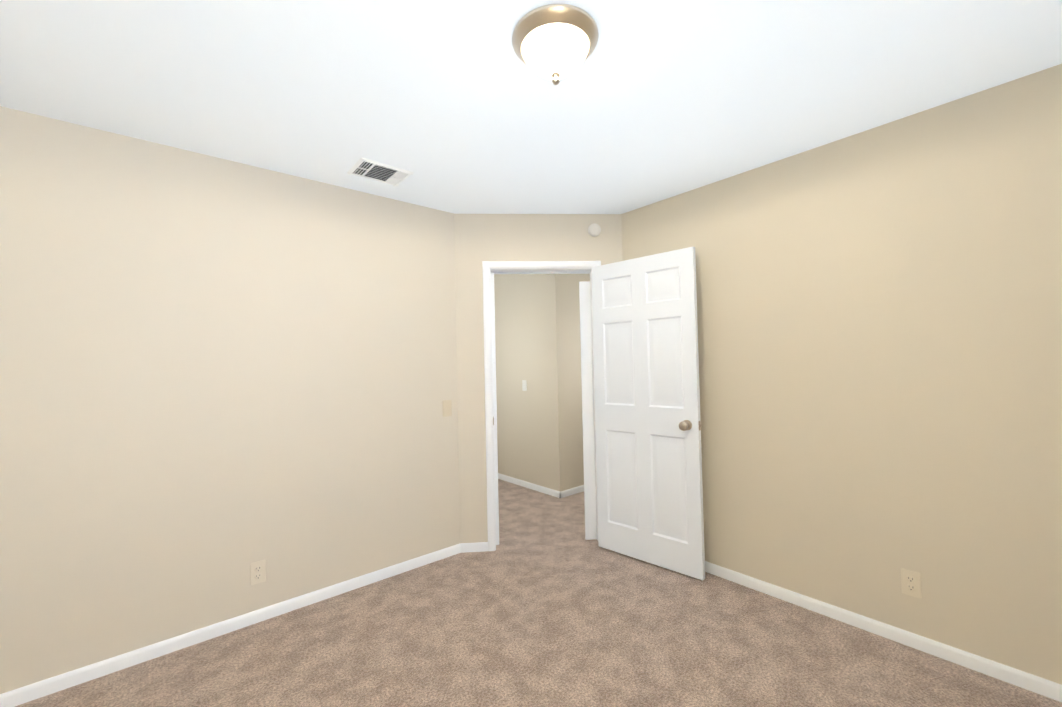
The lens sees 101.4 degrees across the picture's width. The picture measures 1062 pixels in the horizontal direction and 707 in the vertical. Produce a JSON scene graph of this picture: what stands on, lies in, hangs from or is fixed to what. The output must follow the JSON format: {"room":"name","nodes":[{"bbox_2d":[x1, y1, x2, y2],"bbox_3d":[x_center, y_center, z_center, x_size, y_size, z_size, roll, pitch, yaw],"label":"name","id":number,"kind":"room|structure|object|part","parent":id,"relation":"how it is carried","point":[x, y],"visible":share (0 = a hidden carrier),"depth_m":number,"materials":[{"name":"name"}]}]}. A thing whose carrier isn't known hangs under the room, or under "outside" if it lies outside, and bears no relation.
{"room":"empty bedroom","nodes":[
{"label":"empty bedroom","id":0,"kind":"room"},
{"bbox_2d":[0,106,459,693],"bbox_3d":[-1.607,0.204,2.302,2.921,2.440,0.120,0,-2,-40],"label":"wall","id":1,"kind":"structure","parent":0,"point":[218,376],"depth_m":2.17,"materials":[{"name":"paint"}]},
{"bbox_2d":[0,543,460,706],"bbox_3d":[-1.529,1.391,2.231,2.705,0.062,0.013,0,-2,-40],"label":"baseboard","id":2,"kind":"structure","parent":1,"relation":"attached to","point":[37,690],"depth_m":2.14,"materials":[{"name":"white wood"}]},
{"bbox_2d":[250,560,265,584],"bbox_3d":[-1.450,1.164,2.311,0.070,0.115,0.008,0,-2,-40],"label":"electrical outlet","id":3,"kind":"object","parent":1,"relation":"attached to","point":[257,572],"visible":1,"depth_m":2.31,"materials":[{"name":"beige plastic"}]},
{"bbox_2d":[442,400,451,416],"bbox_3d":[-0.593,0.388,3.076,0.070,0.115,0.014,0,-2,-40],"label":"light switch","id":4,"kind":"object","parent":1,"relation":"attached to","point":[447,407],"visible":1,"depth_m":3.07,"materials":[{"name":"beige plastic"}]},
{"bbox_2d":[0,0,1061,213],"bbox_3d":[-0.038,-1.093,3.017,6.400,0.120,6.900,0,-2,-40],"label":"ceiling","id":5,"kind":"structure","parent":0,"point":[457,106],"depth_m":1.70,"materials":[{"name":"paint"}]},
{"bbox_2d":[347,157,413,185],"bbox_3d":[-0.857,-1.024,2.473,0.296,0.009,0.238,0,-2,-40],"label":"ceiling vent","id":6,"kind":"object","parent":5,"relation":"in","point":[377,171],"visible":1,"depth_m":2.46,"materials":[{"name":"white metal"}]},
{"bbox_2d":[512,4,598,84],"bbox_3d":[0.083,-0.993,1.476,0.293,0.159,0.293,0,-2,-40],"label":"flush-mount light fixture","id":7,"kind":"object","parent":5,"relation":"attached to","point":[554,43],"visible":1,"depth_m":1.40,"materials":[{"name":"beige glass"}]},
{"bbox_2d":[454,214,621,542],"bbox_3d":[0.081,0.190,3.243,1.238,2.440,0.120,-1,-1,-4],"label":"wall","id":8,"kind":"structure","parent":0,"point":[479,238],"depth_m":3.17,"materials":[{"name":"paint"}]},
{"bbox_2d":[460,542,487,552],"bbox_3d":[0.111,1.377,3.149,1.238,0.062,0.013,-1,-1,-4],"label":"baseboard","id":9,"kind":"structure","parent":8,"relation":"attached to","point":[475,547],"depth_m":3.11,"materials":[{"name":"white wood"}]},
{"bbox_2d":[482,261,600,550],"bbox_3d":[0.099,0.366,3.240,0.874,2.088,0.152,-1,-1,-4],"label":"door frame","id":10,"kind":"structure","parent":8,"relation":"attached to","point":[588,414],"depth_m":3.25,"materials":[{"name":"white wood"}]},
{"bbox_2d":[588,223,600,236],"bbox_3d":[0.471,-0.917,3.221,0.096,0.096,0.034,-1,-1,-4],"label":"smoke detector","id":11,"kind":"object","parent":8,"relation":"attached to","point":[594,229],"visible":1,"depth_m":3.21,"materials":[{"name":"white plastic"}]},
{"bbox_2d":[592,247,704,579],"bbox_3d":[0.753,0.366,2.903,0.765,2.018,0.175,-3,-2,44],"label":"door","id":12,"kind":"structure","parent":8,"relation":"in","point":[648,425],"depth_m":2.86,"materials":[{"name":"white wood"}]},
{"bbox_3d":[0.991,0.440,2.676,0.112,0.064,0.175,-3,-2,44],"label":"knob","id":13,"kind":"part","parent":12,"relation":"part of","materials":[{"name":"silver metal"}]},
{"bbox_2d":[15,479,1061,706],"bbox_3d":[0.018,1.455,2.957,6.400,0.100,6.900,0,-2,-40],"label":"floor","id":14,"kind":"structure","parent":0,"point":[545,603],"depth_m":2.02,"materials":[{"name":"carpet"}]},
{"bbox_2d":[494,274,589,491],"bbox_3d":[0.222,0.251,5.956,2.035,2.440,2.520,0,-2,-40],"label":"wall block","id":15,"kind":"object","parent":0,"point":[538,350],"visible":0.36,"depth_m":4.55,"materials":[{"name":"paint"}]},
{"bbox_2d":[522,380,526,390],"bbox_3d":[-0.072,0.348,4.728,0.014,0.115,0.070,0,-2,-40],"label":"hall light switch","id":16,"kind":"object","parent":15,"relation":"attached to","point":[524,385],"visible":1,"depth_m":4.72,"materials":[{"name":"white plastic"}]},
{"bbox_2d":[498,473,560,497],"bbox_3d":[-0.488,1.438,5.213,0.013,0.062,2.413,0,-2,-40],"label":"baseboard","id":17,"kind":"structure","parent":15,"relation":"attached to","point":[541,489],"depth_m":4.64,"materials":[{"name":"white wood"}]},
{"bbox_2d":[559,485,583,497],"bbox_3d":[1.018,1.399,4.921,1.928,0.062,0.013,0,-2,-40],"label":"baseboard","id":18,"kind":"structure","parent":15,"relation":"attached to","point":[572,491],"depth_m":4.40,"materials":[{"name":"white wood"}]},
{"bbox_2d":[621,64,1061,684],"bbox_3d":[1.719,0.128,2.127,0.120,2.440,3.186,0,-2,-40],"label":"wall","id":19,"kind":"structure","parent":0,"point":[879,314],"depth_m":2.03,"materials":[{"name":"paint"}]},
{"bbox_2d":[705,561,1061,701],"bbox_3d":[1.685,1.317,2.067,0.013,0.062,2.975,0,-2,-40],"label":"baseboard","id":20,"kind":"structure","parent":19,"relation":"attached to","point":[1024,680],"depth_m":2.01,"materials":[{"name":"white wood"}]},
{"bbox_2d":[901,568,921,598],"bbox_3d":[1.746,1.056,1.998,0.008,0.115,0.070,0,-2,-40],"label":"electrical outlet","id":21,"kind":"object","parent":19,"relation":"attached to","point":[910,583],"visible":1,"depth_m":2.00,"materials":[{"name":"beige plastic"}]}
]}

